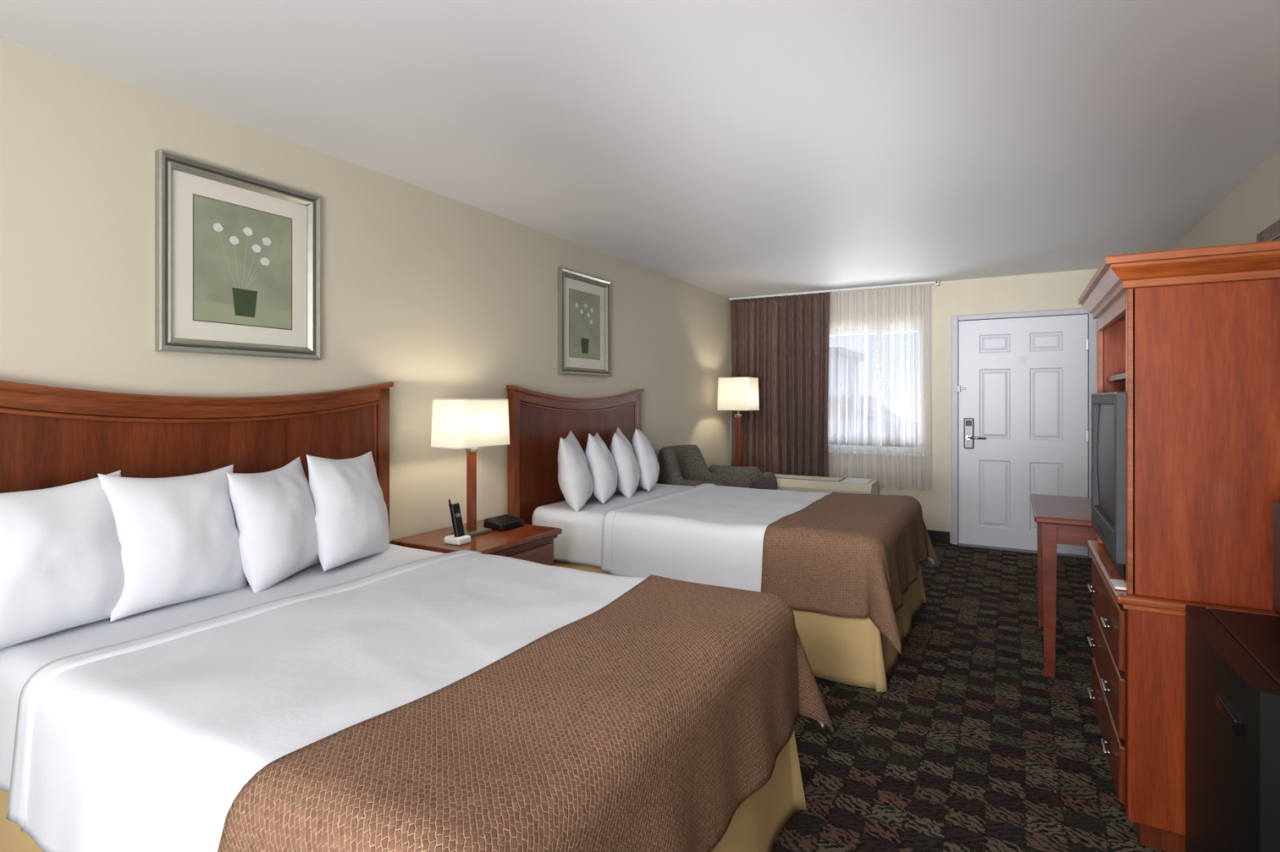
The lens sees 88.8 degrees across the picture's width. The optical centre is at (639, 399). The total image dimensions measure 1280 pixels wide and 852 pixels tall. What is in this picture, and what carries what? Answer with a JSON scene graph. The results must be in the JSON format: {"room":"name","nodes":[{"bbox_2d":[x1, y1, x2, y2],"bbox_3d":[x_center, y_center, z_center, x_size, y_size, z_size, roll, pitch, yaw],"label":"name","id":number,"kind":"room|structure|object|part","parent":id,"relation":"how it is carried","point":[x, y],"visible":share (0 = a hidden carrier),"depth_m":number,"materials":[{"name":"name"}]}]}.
{"room":"hotel room","nodes":[
{"label":"hotel room","id":0,"kind":"room"},
{"bbox_2d":[0,36,730,544],"bbox_3d":[-1.097,0.107,3.446,0.120,2.365,8.340,0,0,30],"label":"wall","id":1,"kind":"structure","parent":0,"point":[432,295],"depth_m":2.96,"materials":[{"name":"paint"}]},
{"bbox_2d":[155,149,320,359],"bbox_3d":[-1.527,-0.520,2.536,0.033,0.699,0.610,0,0,30],"label":"framed picture","id":2,"kind":"object","parent":1,"relation":"attached to","point":[237,255],"visible":1,"depth_m":2.49,"materials":[{"name":"silver metal"}]},
{"bbox_2d":[192,193,292,330],"bbox_3d":[-1.534,-0.520,2.542,0.001,0.463,0.378,0,0,30],"label":"print","id":3,"kind":"object","parent":2,"relation":"attached to","point":[242,251],"depth_m":2.52,"materials":[{"name":"green paper"}]},
{"bbox_2d":[557,266,611,377],"bbox_3d":[-0.376,-0.520,4.553,0.033,0.699,0.612,0,0,30],"label":"framed picture","id":4,"kind":"object","parent":1,"relation":"attached to","point":[584,300],"visible":1,"depth_m":4.53,"materials":[{"name":"silver metal"}]},
{"bbox_2d":[568,288,599,359],"bbox_3d":[-0.383,-0.520,4.560,0.001,0.463,0.380,0,0,30],"label":"print","id":5,"kind":"object","parent":4,"relation":"attached to","point":[584,304],"depth_m":4.55,"materials":[{"name":"green paper"}]},
{"bbox_2d":[0,0,1279,297],"bbox_3d":[0.510,-1.125,2.530,3.820,0.100,8.340,0,0,30],"label":"ceiling","id":6,"kind":"structure","parent":0,"point":[729,148],"depth_m":2.39,"materials":[{"name":"paint"}]},
{"bbox_2d":[730,268,1097,543],"bbox_3d":[2.547,0.107,6.099,3.580,2.365,0.120,0,0,30],"label":"wall","id":7,"kind":"structure","parent":0,"point":[1055,291],"depth_m":5.91,"materials":[{"name":"paint"}]},
{"bbox_2d":[728,280,939,300],"bbox_3d":[1.825,-1.050,6.384,2.005,0.040,0.100,0,0,30],"label":"curtain rod","id":8,"kind":"object","parent":7,"relation":"attached to","point":[936,282],"visible":0.99,"depth_m":6.26,"materials":[{"name":"metal"}]},
{"bbox_2d":[730,292,829,477],"bbox_3d":[1.385,-0.121,6.563,1.028,1.838,0.083,0,0,30],"label":"curtain","id":9,"kind":"object","parent":8,"relation":"hanging from","point":[782,342],"visible":0.92,"depth_m":6.52,"materials":[{"name":"brown fabric"}]},
{"bbox_2d":[827,285,932,490],"bbox_3d":[2.236,-0.107,6.150,0.945,1.865,0.047,0,0,30],"label":"sheer curtain","id":10,"kind":"object","parent":8,"relation":"hanging from","point":[908,464],"visible":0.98,"depth_m":6.13,"materials":[{"name":"white fabric"}]},
{"bbox_2d":[830,326,922,453],"bbox_3d":[1.982,-0.095,6.422,1.480,1.170,0.060,0,0,30],"label":"window","id":11,"kind":"structure","parent":7,"relation":"in","point":[913,329],"depth_m":6.18,"materials":[{"name":"metal"}]},
{"bbox_2d":[830,449,924,457],"bbox_3d":[1.952,0.505,6.370,1.520,0.030,0.060,0,0,30],"label":"window sill","id":12,"kind":"structure","parent":7,"relation":"attached to","point":[921,455],"depth_m":6.14,"materials":[{"name":"metal"}]},
{"bbox_2d":[927,529,950,542],"bbox_3d":[2.514,1.240,6.042,3.580,0.100,0.012,0,0,30],"label":"baseboard","id":13,"kind":"structure","parent":7,"relation":"attached to","point":[935,535],"depth_m":5.92,"materials":[{"name":"plastic"}]},
{"bbox_2d":[951,308,1096,558],"bbox_3d":[3.256,0.270,5.588,1.069,2.040,0.065,0,0,30],"label":"door frame","id":14,"kind":"structure","parent":7,"relation":"in","point":[954,319],"depth_m":5.80,"materials":[{"name":"paint"}]},
{"bbox_2d":[959,314,1088,555],"bbox_3d":[3.259,0.287,5.594,0.949,1.975,0.048,0,0,30],"label":"door","id":15,"kind":"structure","parent":14,"relation":"attached to","point":[1032,415],"depth_m":5.58,"materials":[{"name":"white wood"}]},
{"bbox_2d":[957,385,965,391],"bbox_3d":[2.847,-0.100,5.784,0.065,0.060,0.029,0,0,30],"label":"door latch","id":16,"kind":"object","parent":15,"relation":"attached to","point":[959,388],"depth_m":5.78,"materials":[{"name":"silver metal"}]},
{"bbox_2d":[964,417,986,448],"bbox_3d":[2.927,0.295,5.712,0.175,0.270,0.075,0,0,30],"label":"lock plate","id":17,"kind":"object","parent":15,"relation":"attached to","point":[968,430],"depth_m":5.74,"materials":[{"name":"silver metal"}]},
{"bbox_2d":[965,420,972,426],"bbox_3d":[2.890,0.205,5.743,0.050,0.050,0.010,0,0,30],"label":"reader","id":18,"kind":"object","parent":17,"relation":"attached to","point":[968,423],"depth_m":5.74,"materials":[{"name":"black plastic"}]},
{"bbox_3d":[2.927,0.332,5.681,0.146,0.025,0.022,0,0,30],"label":"handle","id":19,"kind":"part","parent":17,"relation":"part of","materials":[{"name":"silver metal"}]},
{"bbox_3d":[2.927,0.332,5.681,0.146,0.025,0.022,0,0,30],"label":"lever","id":20,"kind":"part","parent":17,"relation":"part of","materials":[{"name":"silver metal"}]},
{"bbox_2d":[1019,356,1026,364],"bbox_3d":[3.260,-0.340,5.563,0.050,0.060,0.003,0,0,30],"label":"card","id":21,"kind":"object","parent":15,"relation":"attached to","point":[1022,359],"visible":1,"depth_m":5.56,"materials":[{"name":"paper"}]},
{"bbox_2d":[1085,338,1088,441],"bbox_3d":[3.652,0.295,5.335,0.019,1.590,0.011,0,0,30],"label":"door hinges","id":22,"kind":"object","parent":14,"relation":"attached to","point":[1086,340],"depth_m":5.33,"materials":[{"name":"silver metal"}]},
{"bbox_2d":[770,541,1164,851],"bbox_3d":[0.510,1.340,2.530,3.820,0.100,8.340,0,0,30],"label":"floor","id":23,"kind":"structure","parent":0,"point":[969,746],"depth_m":2.50,"materials":[{"name":"carpet"}]},
{"bbox_2d":[0,380,834,851],"bbox_3d":[-0.686,0.602,1.911,2.090,1.377,1.644,0,0,30],"label":"bed","id":24,"kind":"object","parent":23,"relation":"on","point":[215,637],"visible":1,"depth_m":1.61,"materials":[{"name":"white fabric"}]},
{"bbox_2d":[0,470,124,648],"bbox_3d":[-1.633,0.431,1.783,0.224,0.434,0.460,0,0,30],"label":"pillow","id":25,"kind":"object","parent":24,"relation":"on","point":[62,548],"depth_m":1.77,"materials":[{"name":"fabric"}]},
{"bbox_2d":[97,464,247,622],"bbox_3d":[-1.464,0.433,2.078,0.239,0.436,0.419,0,0,30],"label":"pillow","id":26,"kind":"object","parent":24,"relation":"on","point":[174,545],"depth_m":1.99,"materials":[{"name":"fabric"}]},
{"bbox_3d":[-1.580,0.489,2.421,0.033,1.101,1.480,0,0,30],"label":"panel","id":27,"kind":"part","parent":24,"relation":"part of","materials":[{"name":"brown wood"}]},
{"bbox_3d":[-1.572,0.000,2.416,0.051,0.129,1.512,0,0,30],"label":"rail","id":28,"kind":"part","parent":24,"relation":"part of","materials":[{"name":"brown wood"}]},
{"bbox_3d":[-1.565,-0.036,2.412,0.068,0.101,1.536,0,0,30],"label":"cap moulding","id":29,"kind":"part","parent":24,"relation":"part of","materials":[{"name":"brown wood"}]},
{"bbox_2d":[226,457,319,593],"bbox_3d":[-1.298,0.436,2.369,0.218,0.427,0.417,0,0,-5],"label":"pillow","id":30,"kind":"object","parent":24,"relation":"on","point":[273,516],"depth_m":2.24,"materials":[{"name":"fabric"}]},
{"bbox_2d":[306,451,389,571],"bbox_3d":[-1.156,0.428,2.618,0.219,0.450,0.429,0,0,17],"label":"pillow","id":31,"kind":"object","parent":24,"relation":"on","point":[348,513],"depth_m":2.50,"materials":[{"name":"fabric"}]},
{"bbox_2d":[217,574,834,851],"bbox_3d":[-0.068,0.840,1.558,0.666,0.476,1.644,0,0,30],"label":"blanket","id":32,"kind":"object","parent":24,"relation":"on","point":[652,713],"depth_m":1.26,"materials":[{"name":"brown fabric"}]},
{"bbox_2d":[390,519,562,566],"bbox_3d":[-0.799,0.980,3.265,0.547,0.620,0.650,0,0,30],"label":"nightstand","id":33,"kind":"object","parent":23,"relation":"on","point":[531,543],"visible":0.18,"depth_m":3.18,"materials":[{"name":"brown wood"}]},
{"bbox_2d":[444,499,471,545],"bbox_3d":[-0.851,0.567,3.050,0.100,0.206,0.085,0,0,30],"label":"cordless phone","id":34,"kind":"object","parent":33,"relation":"on","point":[459,538],"visible":1,"depth_m":3.03,"materials":[{"name":"plastic"}]},
{"bbox_2d":[430,399,510,537],"bbox_3d":[-0.842,0.333,3.266,0.224,0.675,0.374,0,0,30],"label":"table lamp","id":35,"kind":"object","parent":33,"relation":"on","point":[468,424],"visible":0.98,"depth_m":3.17,"materials":[{"name":"white fabric"}]},
{"bbox_3d":[-0.842,0.228,3.266,0.224,0.005,0.374,0,0,30],"label":"trim","id":36,"kind":"part","parent":35,"relation":"part of","materials":[{"name":"white fabric"}]},
{"bbox_3d":[-0.842,-0.002,3.266,0.213,0.005,0.356,0,0,30],"label":"trim","id":37,"kind":"part","parent":35,"relation":"part of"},
{"bbox_3d":[-0.842,0.113,3.266,0.220,0.235,0.370,0,0,30],"label":"lamp shade","id":38,"kind":"part","parent":35,"relation":"part of","materials":[{"name":"fabric"}]},
{"bbox_3d":[-0.842,0.456,3.266,0.032,0.392,0.040,0,0,30],"label":"post","id":39,"kind":"part","parent":35,"relation":"part of","materials":[{"name":"brown wood"}]},
{"bbox_2d":[484,514,524,531],"bbox_3d":[-0.712,0.642,3.422,0.132,0.055,0.180,0,0,30],"label":"clock radio","id":40,"kind":"object","parent":33,"relation":"on","point":[503,522],"visible":0.95,"depth_m":3.37,"materials":[{"name":"black plastic"}]},
{"bbox_3d":[-0.808,0.710,3.270,0.525,0.020,0.620,0,0,30],"label":"moulding","id":41,"kind":"part","parent":33,"relation":"part of","materials":[{"name":"brown wood"}]},
{"bbox_2d":[657,444,753,488],"bbox_3d":[0.515,0.840,5.359,0.675,0.900,0.640,0,0,30],"label":"armchair","id":42,"kind":"object","parent":23,"relation":"on","point":[680,464],"visible":0.41,"depth_m":5.47,"materials":[{"name":"grey fabric"}]},
{"bbox_2d":[506,385,938,692],"bbox_3d":[0.562,0.602,4.009,2.180,1.377,1.644,0,0,30],"label":"bed","id":43,"kind":"object","parent":23,"relation":"on","point":[846,566],"visible":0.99,"depth_m":3.52,"materials":[{"name":"fabric"}]},
{"bbox_3d":[-0.385,0.000,4.497,0.051,0.129,1.512,0,0,30],"label":"rail","id":44,"kind":"part","parent":43,"relation":"part of","materials":[{"name":"brown wood"}]},
{"bbox_3d":[-0.378,-0.036,4.492,0.068,0.101,1.536,0,0,30],"label":"cap moulding","id":45,"kind":"part","parent":43,"relation":"part of","materials":[{"name":"brown wood"}]},
{"bbox_2d":[557,430,593,512],"bbox_3d":[-0.393,0.422,3.958,0.203,0.460,0.447,0,0,6],"label":"pillow","id":46,"kind":"object","parent":43,"relation":"on","point":[575,468],"depth_m":3.81,"materials":[{"name":"fabric"}]},
{"bbox_3d":[-0.393,0.489,4.501,0.033,1.101,1.480,0,0,30],"label":"panel","id":47,"kind":"part","parent":43,"relation":"part of","materials":[{"name":"brown wood"}]},
{"bbox_2d":[584,432,617,503],"bbox_3d":[-0.247,0.426,4.210,0.208,0.446,0.425,0,0,8],"label":"pillow","id":48,"kind":"object","parent":43,"relation":"on","point":[602,464],"depth_m":4.05,"materials":[{"name":"fabric"}]},
{"bbox_2d":[609,427,639,497],"bbox_3d":[-0.103,0.422,4.465,0.214,0.462,0.419,0,0,-9],"label":"pillow","id":49,"kind":"object","parent":43,"relation":"on","point":[625,457],"depth_m":4.30,"materials":[{"name":"fabric"}]},
{"bbox_2d":[631,428,659,491],"bbox_3d":[0.037,0.423,4.705,0.207,0.458,0.445,0,0,1],"label":"pillow","id":50,"kind":"object","parent":43,"relation":"on","point":[646,459],"depth_m":4.54,"materials":[{"name":"fabric"}]},
{"bbox_2d":[760,492,938,654],"bbox_3d":[1.228,0.839,3.628,0.645,0.478,1.644,0,0,30],"label":"blanket","id":51,"kind":"object","parent":43,"relation":"on","point":[845,565],"depth_m":3.04,"materials":[{"name":"brown fabric"}]},
{"bbox_2d":[716,377,759,466],"bbox_3d":[0.950,0.537,6.308,0.334,1.505,0.324,0,0,30],"label":"floor lamp","id":52,"kind":"object","parent":23,"relation":"on","point":[734,393],"visible":0.68,"depth_m":6.20,"materials":[{"name":"beige fabric"}]},
{"bbox_3d":[0.950,0.098,6.308,0.334,0.005,0.324,0,0,30],"label":"trim","id":53,"kind":"part","parent":52,"relation":"part of","materials":[{"name":"white fabric"}]},
{"bbox_3d":[0.950,-0.057,6.308,0.330,0.315,0.320,0,0,30],"label":"lamp shade","id":54,"kind":"part","parent":52,"relation":"part of","materials":[{"name":"fabric"}]},
{"bbox_3d":[0.950,0.718,6.308,0.048,1.095,0.048,0,0,30],"label":"post","id":55,"kind":"part","parent":52,"relation":"part of","materials":[{"name":"brown wood"}]},
{"bbox_3d":[0.950,-0.211,6.308,0.318,0.005,0.309,0,0,30],"label":"trim","id":56,"kind":"part","parent":52,"relation":"part of","materials":[{"name":"white fabric"}]},
{"bbox_2d":[708,464,777,489],"bbox_3d":[0.887,0.932,5.834,0.540,0.715,0.545,0,0,30],"label":"armrest","id":57,"kind":"object","parent":23,"relation":"on","point":[766,481],"visible":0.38,"depth_m":5.61,"materials":[{"name":"grey fabric"}]},
{"bbox_2d":[774,474,878,494],"bbox_3d":[1.656,1.010,6.143,1.050,0.559,0.358,0,0,30],"label":"air conditioner unit","id":58,"kind":"object","parent":23,"relation":"on","point":[785,482],"visible":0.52,"depth_m":5.99,"materials":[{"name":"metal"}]},
{"bbox_3d":[1.995,0.738,5.980,0.220,0.014,0.245,0,0,30],"label":"control door","id":59,"kind":"part","parent":58,"relation":"part of","materials":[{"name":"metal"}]},
{"bbox_2d":[958,542,1088,559],"bbox_3d":[3.235,1.281,5.551,0.949,0.018,0.048,0,0,30],"label":"threshold","id":60,"kind":"object","parent":23,"relation":"on","point":[959,544],"depth_m":5.55,"materials":[{"name":"grey metal"}]},
{"bbox_2d":[1030,493,1096,677],"bbox_3d":[2.435,0.917,3.204,0.875,0.745,0.860,0,0,30],"label":"writing desk","id":61,"kind":"object","parent":23,"relation":"on","point":[1059,519],"visible":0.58,"depth_m":3.04,"materials":[{"name":"brown wood"}]},
{"bbox_2d":[1077,240,1279,851],"bbox_3d":[1.885,0.438,2.096,0.733,1.705,0.926,0,0,30],"label":"armoire","id":62,"kind":"object","parent":23,"relation":"on","point":[1190,337],"visible":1,"depth_m":1.84,"materials":[{"name":"brown wood"}]},
{"bbox_3d":[1.697,0.710,2.451,0.025,0.012,0.090,0,0,30],"label":"drawer pull","id":63,"kind":"part","parent":62,"relation":"part of","materials":[{"name":"silver metal"}]},
{"bbox_3d":[1.697,0.910,2.451,0.025,0.012,0.090,0,0,30],"label":"drawer pull","id":64,"kind":"part","parent":62,"relation":"part of","materials":[{"name":"silver metal"}]},
{"bbox_3d":[1.697,1.105,2.451,0.025,0.012,0.090,0,0,30],"label":"drawer pull","id":65,"kind":"part","parent":62,"relation":"part of","materials":[{"name":"silver metal"}]},
{"bbox_3d":[1.484,0.710,2.078,0.025,0.012,0.090,0,0,30],"label":"drawer pull","id":66,"kind":"part","parent":62,"relation":"part of","materials":[{"name":"silver metal"}]},
{"bbox_3d":[1.484,0.910,2.078,0.025,0.012,0.090,0,0,30],"label":"drawer pull","id":67,"kind":"part","parent":62,"relation":"part of","materials":[{"name":"silver metal"}]},
{"bbox_3d":[1.484,1.105,2.078,0.025,0.012,0.090,0,0,30],"label":"drawer pull","id":68,"kind":"part","parent":62,"relation":"part of","materials":[{"name":"silver metal"}]},
{"bbox_2d":[1090,391,1125,580],"bbox_3d":[1.773,0.269,2.155,0.415,0.588,0.700,0,0,30],"label":"television","id":69,"kind":"object","parent":62,"relation":"on","point":[1108,409],"visible":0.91,"depth_m":2.12,"materials":[{"name":"grey plastic"}]},
{"bbox_3d":[1.596,-0.021,2.256,0.006,0.007,0.696,0,0,30],"label":"bezel trim","id":70,"kind":"part","parent":69,"relation":"part of","materials":[{"name":"grey plastic"}]},
{"bbox_3d":[1.609,0.710,2.254,0.018,0.180,0.770,0,0,30],"label":"drawer","id":71,"kind":"part","parent":62,"relation":"part of","materials":[{"name":"brown wood"}]},
{"bbox_3d":[1.609,0.910,2.254,0.018,0.180,0.770,0,0,30],"label":"drawer","id":72,"kind":"part","parent":62,"relation":"part of","materials":[{"name":"brown wood"}]},
{"bbox_3d":[1.609,1.105,2.254,0.018,0.170,0.770,0,0,30],"label":"drawer","id":73,"kind":"part","parent":62,"relation":"part of","materials":[{"name":"brown wood"}]},
{"bbox_2d":[1106,372,1125,382],"bbox_3d":[1.917,-0.080,2.079,0.630,0.020,0.760,0,0,30],"label":"shelf","id":74,"kind":"object","parent":62,"relation":"attached to","point":[1110,376],"depth_m":2.41,"materials":[{"name":"brown wood"}]},
{"bbox_2d":[1110,578,1125,590],"bbox_3d":[1.450,0.559,1.976,0.034,0.008,0.100,0,0,30],"label":"guide","id":75,"kind":"object","parent":62,"relation":"on","point":[1119,584],"visible":0.76,"depth_m":1.97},
{"bbox_3d":[1.885,-0.368,2.096,0.733,0.093,0.926,0,0,30],"label":"crown moulding","id":76,"kind":"part","parent":62,"relation":"part of","materials":[{"name":"brown wood"}]},
{"bbox_3d":[1.897,0.585,2.090,0.705,0.040,0.870,0,0,30],"label":"waist moulding","id":77,"kind":"part","parent":62,"relation":"part of","materials":[{"name":"brown wood"}]},
{"bbox_2d":[1185,604,1279,851],"bbox_3d":[1.555,0.922,1.375,0.571,0.735,0.610,0,0,30],"label":"mini fridge","id":78,"kind":"object","parent":23,"relation":"on","point":[1233,658],"visible":1,"depth_m":1.41,"materials":[{"name":"black plastic"}]},
{"bbox_2d":[1272,500,1279,615],"bbox_3d":[1.616,0.397,1.335,0.415,0.314,0.480,0,0,30],"label":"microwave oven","id":79,"kind":"object","parent":78,"relation":"on","point":[1276,504],"visible":1,"depth_m":1.60,"materials":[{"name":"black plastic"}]},
{"bbox_2d":[1170,145,1279,249],"bbox_3d":[2.117,0.107,1.613,0.120,2.365,8.340,0,0,30],"label":"wall","id":80,"kind":"structure","parent":0,"point":[1253,206],"depth_m":3.18,"materials":[{"name":"paint"}]},
{"bbox_2d":[1256,219,1279,242],"bbox_3d":[2.582,-0.335,2.586,0.033,0.810,0.750,0,0,30],"label":"wall mirror","id":81,"kind":"object","parent":80,"relation":"attached to","point":[1272,233],"visible":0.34,"depth_m":2.75,"materials":[{"name":"brown wood"}]},
{"label":"outside","id":82,"kind":"structure","parent":0,"visible":0},
{"bbox_3d":[4.600,1.360,24.211,44.000,0.100,33.380,0,0,30],"label":"ground","id":83,"kind":"structure","parent":82,"visible":0},
{"bbox_2d":[830,355,857,395],"bbox_3d":[6.642,-0.300,31.324,6.500,3.220,5.000,0,0,30],"label":"wall","id":84,"kind":"structure","parent":83,"relation":"on","point":[850,382],"depth_m":29.95,"materials":[{"name":"paint"}]},
{"bbox_2d":[830,346,856,359],"bbox_3d":[6.642,-2.060,31.324,7.100,0.300,5.600,0,0,30],"label":"roof","id":85,"kind":"structure","parent":84,"relation":"on","point":[837,348],"depth_m":27.61,"materials":[{"name":"paint"}]},
{"bbox_2d":[827,395,917,447],"bbox_3d":[3.683,0.600,12.865,4.450,1.420,1.720,0,0,30],"label":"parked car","id":86,"kind":"object","parent":83,"relation":"on","point":[888,420],"visible":0.06,"depth_m":11.81,"materials":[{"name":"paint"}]}
]}

